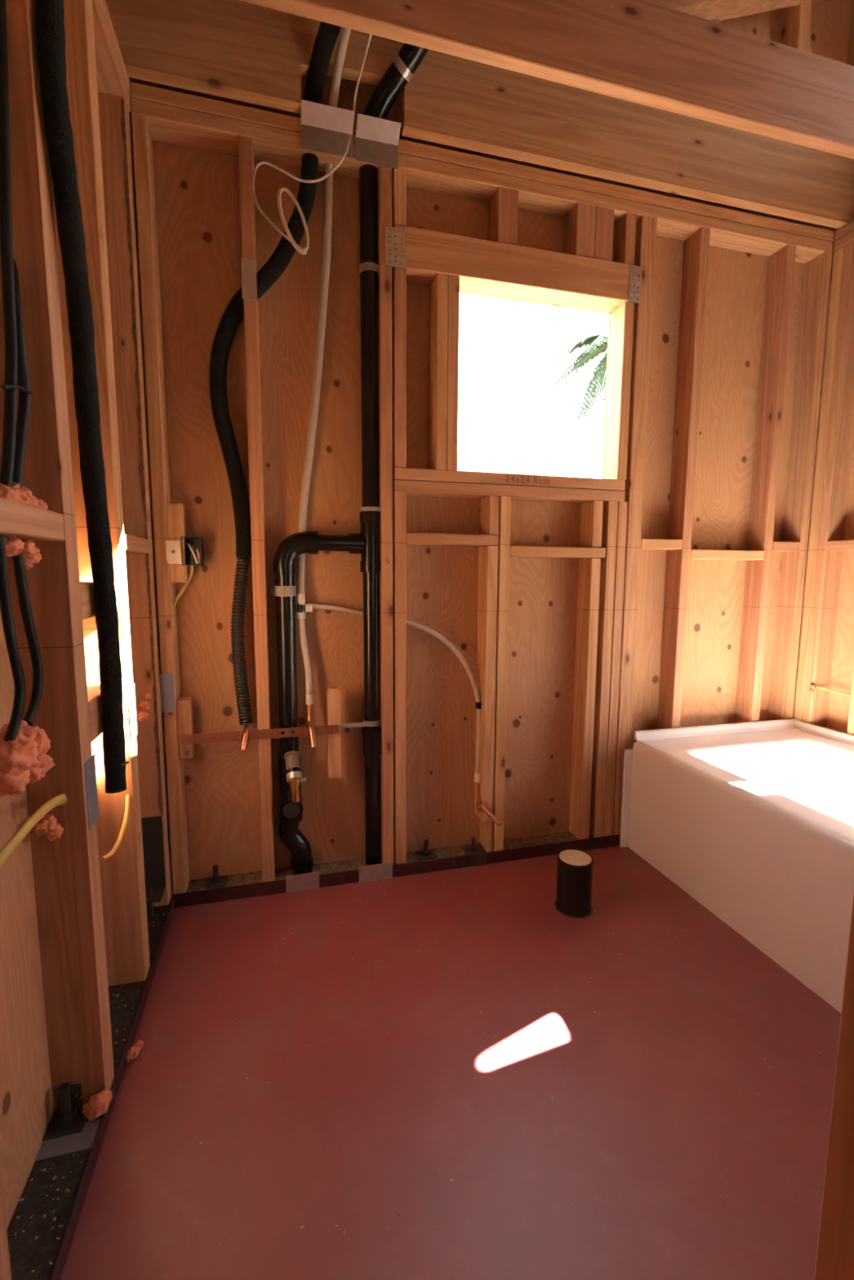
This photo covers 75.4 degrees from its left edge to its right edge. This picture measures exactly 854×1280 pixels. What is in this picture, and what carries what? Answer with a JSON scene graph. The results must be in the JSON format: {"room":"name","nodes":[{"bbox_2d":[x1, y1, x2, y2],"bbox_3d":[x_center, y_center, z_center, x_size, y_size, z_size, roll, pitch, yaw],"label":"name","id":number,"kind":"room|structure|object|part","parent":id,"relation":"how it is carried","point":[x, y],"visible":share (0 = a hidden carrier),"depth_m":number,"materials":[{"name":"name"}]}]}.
{"room":"building under construction","nodes":[
{"label":"building under construction","id":0,"kind":"room"},
{"bbox_2d":[0,0,174,1279],"bbox_3d":[-0.393,-0.556,-0.126,0.105,3.250,3.700,-2,7,-15],"label":"wall","id":1,"kind":"structure","parent":0,"point":[75,927],"depth_m":1.02,"materials":[{"name":"brown wood"}]},
{"bbox_2d":[0,0,17,487],"bbox_3d":[-0.632,-0.600,0.819,0.016,0.825,0.152,-2,7,-15],"label":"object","id":2,"kind":"object","parent":1,"relation":"attached to","point":[7,463],"visible":0.86,"depth_m":0.83,"materials":[{"name":"black plastic"}]},
{"bbox_2d":[0,534,25,741],"bbox_3d":[-0.606,-0.009,0.799,0.014,0.312,0.058,-2,7,-15],"label":"cable","id":3,"kind":"object","parent":1,"relation":"attached to","point":[6,606],"visible":0.98,"depth_m":0.80,"materials":[{"name":"black rubber"}]},
{"bbox_2d":[13,257,31,488],"bbox_3d":[-0.649,-0.488,0.871,0.028,0.583,0.167,-3,8,-24],"label":"cable","id":4,"kind":"object","parent":1,"relation":"attached to","point":[24,398],"visible":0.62,"depth_m":0.87,"materials":[{"name":"black plastic"}]},
{"bbox_2d":[1,383,32,394],"bbox_3d":[-0.621,-0.380,0.840,0.010,0.026,0.097,-2,7,-15],"label":"cable tie","id":5,"kind":"object","parent":4,"relation":"attached to","point":[11,385],"visible":1,"depth_m":0.82,"materials":[{"name":"black plastic"}]},
{"bbox_2d":[4,535,42,570],"bbox_3d":[-0.619,-0.133,0.840,0.037,0.054,0.100,-1,7,-11],"label":"foam","id":6,"kind":"object","parent":1,"relation":"hanging from","point":[15,545],"visible":0.8,"depth_m":0.85,"materials":[{"name":"pink plastic"}]},
{"bbox_2d":[0,481,48,509],"bbox_3d":[-0.622,-0.215,0.845,0.049,0.050,0.153,-2,7,-15],"label":"foam","id":7,"kind":"object","parent":1,"relation":"on","point":[24,495],"visible":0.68,"depth_m":0.82,"materials":[{"name":"plastic"}]},
{"bbox_2d":[0,720,55,796],"bbox_3d":[-0.629,0.174,0.846,0.079,0.115,0.129,-2,7,-15],"label":"foam","id":8,"kind":"object","parent":1,"relation":"attached to","point":[24,761],"visible":0.94,"depth_m":0.81,"materials":[{"name":"pink plastic"}]},
{"bbox_2d":[12,536,44,726],"bbox_3d":[-0.622,-0.022,0.860,0.014,0.311,0.066,-2,7,-15],"label":"cable","id":9,"kind":"object","parent":1,"relation":"attached to","point":[19,565],"visible":0.91,"depth_m":0.86,"materials":[{"name":"black plastic"}]},
{"bbox_2d":[0,793,66,867],"bbox_3d":[-0.609,0.289,0.862,0.015,0.050,0.321,-2,7,-18],"label":"cable","id":10,"kind":"object","parent":1,"relation":"attached to","point":[24,830],"visible":0.99,"depth_m":0.82,"materials":[{"name":"yellow plastic"}]},
{"bbox_2d":[34,795,67,841],"bbox_3d":[-0.660,0.325,0.984,0.032,0.097,0.110,0,7,0],"label":"foam","id":11,"kind":"object","parent":1,"relation":"attached to","point":[48,824],"visible":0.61,"depth_m":0.96,"materials":[{"name":"plastic"}]},
{"bbox_2d":[42,1102,87,1142],"bbox_3d":[-0.674,0.901,1.034,0.070,0.006,0.060,-2,7,-15],"label":"washer","id":12,"kind":"object","parent":1,"relation":"in","point":[75,1127],"depth_m":1.02,"materials":[{"name":"metal"}]},
{"bbox_2d":[35,0,129,793],"bbox_3d":[-0.610,-0.412,0.996,0.051,1.453,0.140,-2,7,-15],"label":"insulated pipe","id":13,"kind":"object","parent":1,"relation":"attached to","point":[50,14],"visible":1,"depth_m":0.98,"materials":[{"name":"black plastic"}]},
{"bbox_3d":[-0.383,1.045,0.019,0.089,0.036,3.600,-2,7,-15],"label":"plate","id":14,"kind":"part","parent":1,"relation":"part of","materials":[{"name":"brown wood"}]},
{"bbox_3d":[-0.629,0.284,1.036,0.002,0.127,0.054,-2,7,-15],"label":"nail plate","id":15,"kind":"part","parent":1,"relation":"part of","materials":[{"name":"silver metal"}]},
{"bbox_2d":[82,1087,113,1120],"bbox_3d":[-0.621,0.880,1.049,0.044,0.044,0.054,3,8,24],"label":"scrap","id":16,"kind":"object","parent":1,"relation":"on","point":[98,1104],"visible":1,"depth_m":1.04,"materials":[{"name":"plastic"}]},
{"bbox_3d":[-0.373,-1.227,-0.254,0.089,0.039,3.600,-2,7,-15],"label":"plate","id":17,"kind":"part","parent":1,"relation":"part of","materials":[{"name":"brown wood"}]},
{"bbox_3d":[-0.372,-1.266,-0.258,0.091,0.037,3.600,-2,7,-15],"label":"plate","id":18,"kind":"part","parent":1,"relation":"part of","materials":[{"name":"brown wood"}]},
{"bbox_2d":[100,794,130,859],"bbox_3d":[-0.707,0.389,1.268,0.026,0.154,0.192,-1,7,-12],"label":"cable","id":19,"kind":"object","parent":1,"relation":"attached to","point":[127,802],"visible":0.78,"depth_m":1.27,"materials":[{"name":"yellow plastic"}]},
{"bbox_3d":[-0.840,-0.433,1.567,0.085,1.975,0.052,-2,7,-15],"label":"post","id":20,"kind":"part","parent":1,"relation":"part of","materials":[{"name":"brown wood"}]},
{"bbox_3d":[-0.712,0.174,1.336,0.002,0.130,0.058,-2,7,-15],"label":"nail plate","id":21,"kind":"part","parent":1,"relation":"part of","materials":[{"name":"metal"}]},
{"bbox_2d":[136,692,151,721],"bbox_3d":[-0.773,0.183,1.510,0.032,0.067,0.091,-2,7,-15],"label":"foam","id":22,"kind":"object","parent":1,"relation":"attached to","point":[142,716],"visible":1,"depth_m":1.50,"materials":[{"name":"orange plastic"}]},
{"bbox_3d":[-0.828,0.762,1.648,0.076,0.006,0.079,-2,7,-15],"label":"hold down seat","id":23,"kind":"part","parent":1,"relation":"part of","materials":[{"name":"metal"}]},
{"bbox_3d":[-0.845,0.684,1.703,0.085,0.272,0.048,-2,7,-15],"label":"post","id":24,"kind":"part","parent":1,"relation":"part of","materials":[{"name":"brown wood"}]},
{"bbox_2d":[60,845,840,1279],"bbox_3d":[0.825,1.073,0.402,2.700,0.100,3.800,-2,7,-15],"label":"floor","id":25,"kind":"structure","parent":0,"point":[360,1126],"depth_m":1.13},
{"bbox_2d":[126,1039,143,1063],"bbox_3d":[-0.646,0.905,1.219,0.025,0.027,0.048,1,7,5],"label":"scrap","id":26,"kind":"object","parent":25,"relation":"on","point":[134,1051],"visible":1,"depth_m":1.21,"materials":[{"name":"plastic"}]},
{"bbox_2d":[9,835,821,1277],"bbox_3d":[0.021,0.880,1.395,1.585,0.040,1.306,-2,7,-15],"label":"sawdust","id":27,"kind":"object","parent":25,"relation":"on","point":[201,1143],"visible":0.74,"depth_m":1.08,"materials":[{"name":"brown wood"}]},
{"bbox_2d":[554,848,593,918],"bbox_3d":[0.470,0.773,1.763,0.120,0.168,0.120,-2,7,-15],"label":"stub","id":28,"kind":"object","parent":25,"relation":"on","point":[575,867],"visible":1,"depth_m":1.72,"materials":[{"name":"black plastic"}]},
{"bbox_2d":[619,718,853,1013],"bbox_3d":[1.342,0.658,1.518,0.813,0.463,1.508,-2,7,-15],"label":"bathtub","id":29,"kind":"object","parent":25,"relation":"on","point":[753,821],"visible":1,"depth_m":1.74,"materials":[{"name":"white ceramic"}]},
{"bbox_2d":[105,0,853,228],"bbox_3d":[0.829,-1.771,0.016,2.800,0.900,3.820,-2,7,-15],"label":"ceiling","id":30,"kind":"structure","parent":0,"point":[664,95],"depth_m":1.58,"materials":[{"name":"brown wood"}]},
{"bbox_3d":[0.856,-2.103,1.818,1.428,0.627,0.089,-2,7,-15],"label":"rake plate","id":31,"kind":"part","parent":30,"relation":"part of","materials":[{"name":"brown wood"}]},
{"bbox_2d":[128,0,851,907],"bbox_3d":[0.366,-0.790,1.904,2.630,3.262,0.149,-2,7,-15],"label":"wall","id":32,"kind":"structure","parent":0,"point":[580,628],"depth_m":1.92,"materials":[{"name":"brown wood"}]},
{"bbox_3d":[-0.793,0.163,1.675,0.048,0.119,0.002,-2,7,-15],"label":"nail plate","id":33,"kind":"part","parent":32,"relation":"part of","materials":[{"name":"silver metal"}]},
{"bbox_2d":[165,536,204,565],"bbox_3d":[-0.730,-0.267,1.664,0.096,0.084,0.069,-2,7,-15],"label":"electrical box","id":34,"kind":"object","parent":32,"relation":"attached to","point":[194,545],"visible":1,"depth_m":1.65,"materials":[{"name":"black plastic"}]},
{"bbox_2d":[173,565,193,633],"bbox_3d":[-0.756,-0.015,1.714,0.079,0.435,0.020,-2,7,-15],"label":"cable","id":35,"kind":"object","parent":34,"relation":"hanging from","point":[191,572],"visible":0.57,"depth_m":1.69,"materials":[{"name":"plastic"}]},
{"bbox_2d":[204,875,228,888],"bbox_3d":[-0.698,0.803,1.829,0.070,0.006,0.060,-2,7,-15],"label":"washer","id":36,"kind":"object","parent":32,"relation":"in","point":[211,882],"depth_m":1.82,"materials":[{"name":"metal"}]},
{"bbox_3d":[-0.517,-1.048,1.603,0.041,0.110,0.002,-2,7,-15],"label":"nail plate","id":37,"kind":"part","parent":32,"relation":"part of","materials":[{"name":"metal"}]},
{"bbox_2d":[180,724,338,744],"bbox_3d":[-0.524,0.302,1.759,0.481,0.034,0.007,-2,7,-15],"label":"bracket","id":38,"kind":"object","parent":32,"relation":"attached to","point":[215,737],"visible":0.96,"depth_m":1.75,"materials":[{"name":"metal"}]},
{"bbox_2d":[209,21,340,751],"bbox_3d":[-0.442,-0.650,1.621,0.379,2.000,0.234,-2,7,-15],"label":"insulated pipe","id":39,"kind":"object","parent":32,"relation":"attached to","point":[327,34],"visible":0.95,"depth_m":1.64,"materials":[{"name":"black plastic"}]},
{"bbox_3d":[-0.417,0.819,1.853,0.109,0.071,0.002,-2,7,-15],"label":"nail plate","id":40,"kind":"part","parent":32,"relation":"part of","materials":[{"name":"metal"}]},
{"bbox_2d":[252,34,372,254],"bbox_3d":[-0.276,-1.389,1.572,0.411,0.542,0.173,3,7,20],"label":"coiled cable","id":41,"kind":"object","parent":32,"relation":"hanging from","point":[303,251],"visible":0.98,"depth_m":1.58,"materials":[{"name":"white plastic"}]},
{"bbox_3d":[-0.286,-1.471,1.591,0.148,0.096,0.045,-2,7,-15],"label":"nail plate","id":42,"kind":"part","parent":32,"relation":"part of","materials":[{"name":"metal"}]},
{"bbox_2d":[271,43,428,875],"bbox_3d":[-0.202,-0.476,1.732,0.590,2.658,0.240,1,7,3],"label":"vent pipe","id":43,"kind":"object","parent":32,"relation":"attached to","point":[408,59],"visible":0.8,"depth_m":1.78,"materials":[{"name":"black plastic"}]},
{"bbox_3d":[-0.177,0.811,1.917,0.118,0.067,0.002,-2,7,-15],"label":"nail plate","id":44,"kind":"part","parent":32,"relation":"part of","materials":[{"name":"metal"}]},
{"bbox_3d":[-0.144,-1.471,1.629,0.127,0.096,0.045,-2,7,-15],"label":"nail plate","id":45,"kind":"part","parent":32,"relation":"part of","materials":[{"name":"metal"}]},
{"bbox_3d":[0.357,0.796,2.113,2.435,0.038,0.089,-2,7,-15],"label":"plate","id":46,"kind":"part","parent":32,"relation":"part of","materials":[{"name":"brown wood"}]},
{"bbox_2d":[296,26,502,826],"bbox_3d":[-0.069,-0.498,1.752,0.685,2.339,0.262,-2,7,-15],"label":"pipe","id":47,"kind":"object","parent":32,"relation":"attached to","point":[344,33],"visible":0.87,"depth_m":1.77,"materials":[{"name":"white plastic"}]},
{"bbox_2d":[414,848,437,860],"bbox_3d":[-0.003,0.784,2.015,0.070,0.006,0.060,-2,7,-15],"label":"washer","id":48,"kind":"object","parent":32,"relation":"in","point":[420,854],"depth_m":2.00,"materials":[{"name":"metal"}]},
{"bbox_2d":[462,844,484,854],"bbox_3d":[0.172,0.781,2.046,0.070,0.006,0.060,-2,7,-15],"label":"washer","id":49,"kind":"object","parent":32,"relation":"in","point":[478,849],"depth_m":2.04,"materials":[{"name":"metal"}]},
{"bbox_3d":[0.368,-1.515,1.835,2.435,0.037,0.089,-2,7,-15],"label":"plate","id":50,"kind":"part","parent":32,"relation":"part of","materials":[{"name":"brown wood"}]},
{"bbox_3d":[0.367,-1.475,1.840,2.435,0.039,0.089,-2,7,-15],"label":"plate","id":51,"kind":"part","parent":32,"relation":"part of","materials":[{"name":"brown wood"}]},
{"bbox_2d":[384,186,640,502],"bbox_3d":[0.293,-0.975,1.877,0.900,0.963,0.096,-2,7,-15],"label":"window","id":52,"kind":"structure","parent":32,"relation":"in","point":[596,269],"depth_m":1.84,"materials":[{"name":"brown wood"}]},
{"bbox_3d":[-0.097,-1.205,1.695,0.065,0.112,0.002,-2,7,-15],"label":"mending plate","id":53,"kind":"part","parent":52,"relation":"part of","materials":[{"name":"metal"}]},
{"bbox_3d":[0.296,-0.517,1.937,0.853,0.038,0.089,-2,7,-15],"label":"sill plate","id":54,"kind":"part","parent":52,"relation":"part of","materials":[{"name":"brown wood"}]},
{"bbox_3d":[0.295,-0.555,1.931,0.850,0.036,0.091,-2,7,-15],"label":"sill plate","id":55,"kind":"part","parent":52,"relation":"part of","materials":[{"name":"brown wood"}]},
{"bbox_3d":[0.720,-1.233,1.913,0.044,0.118,0.002,-2,7,-15],"label":"mending plate","id":56,"kind":"part","parent":52,"relation":"part of","materials":[{"name":"metal"}]},
{"bbox_2d":[792,0,853,735],"bbox_3d":[2.055,-0.735,0.515,0.101,3.474,3.700,-2,7,-15],"label":"wall","id":57,"kind":"structure","parent":0,"point":[825,656],"depth_m":2.18,"materials":[{"name":"brown wood"}]},
{"bbox_2d":[808,683,816,692],"bbox_3d":[1.563,0.195,2.239,0.023,0.039,0.023,5,8,34],"label":"foam","id":58,"kind":"object","parent":57,"relation":"attached to","point":[812,686],"visible":1,"depth_m":2.23,"materials":[{"name":"plastic"}]},
{"bbox_2d":[815,685,850,695],"bbox_3d":[1.625,0.203,2.186,0.022,0.021,0.158,-4,8,-34],"label":"cable","id":59,"kind":"object","parent":57,"relation":"attached to","point":[816,686],"visible":0.94,"depth_m":2.20,"materials":[{"name":"yellow plastic"}]},
{"bbox_3d":[2.065,-1.294,0.398,0.089,0.039,3.600,-2,7,-15],"label":"plate","id":60,"kind":"part","parent":57,"relation":"part of","materials":[{"name":"brown wood"}]},
{"bbox_3d":[2.065,-1.334,0.393,0.089,0.037,3.600,-2,7,-15],"label":"plate","id":61,"kind":"part","parent":57,"relation":"part of","materials":[{"name":"brown wood"}]},
{"bbox_2d":[813,892,853,1279],"bbox_3d":[0.785,-0.169,0.412,2.435,2.365,0.089,-2,7,-15],"label":"wall","id":62,"kind":"structure","parent":0,"point":[834,1258],"depth_m":0.37,"materials":[{"name":"brown wood"}]},
{"label":"outside","id":63,"kind":"structure","parent":0,"visible":0},
{"bbox_3d":[-1.458,1.107,4.221,80.000,0.100,85.000,-2,7,-15],"label":"ground","id":64,"kind":"structure","parent":63,"visible":0},
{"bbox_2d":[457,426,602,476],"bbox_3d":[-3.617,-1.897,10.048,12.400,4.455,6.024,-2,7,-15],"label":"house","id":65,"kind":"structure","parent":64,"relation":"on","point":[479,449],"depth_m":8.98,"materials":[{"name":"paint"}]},
{"bbox_2d":[548,332,608,423],"bbox_3d":[5.392,-4.628,15.874,3.619,8.577,4.020,-2,7,-15],"label":"palm tree","id":66,"kind":"object","parent":64,"relation":"on","point":[595,345],"visible":0.21,"depth_m":15.48,"materials":[{"name":"green plant"}]}
]}

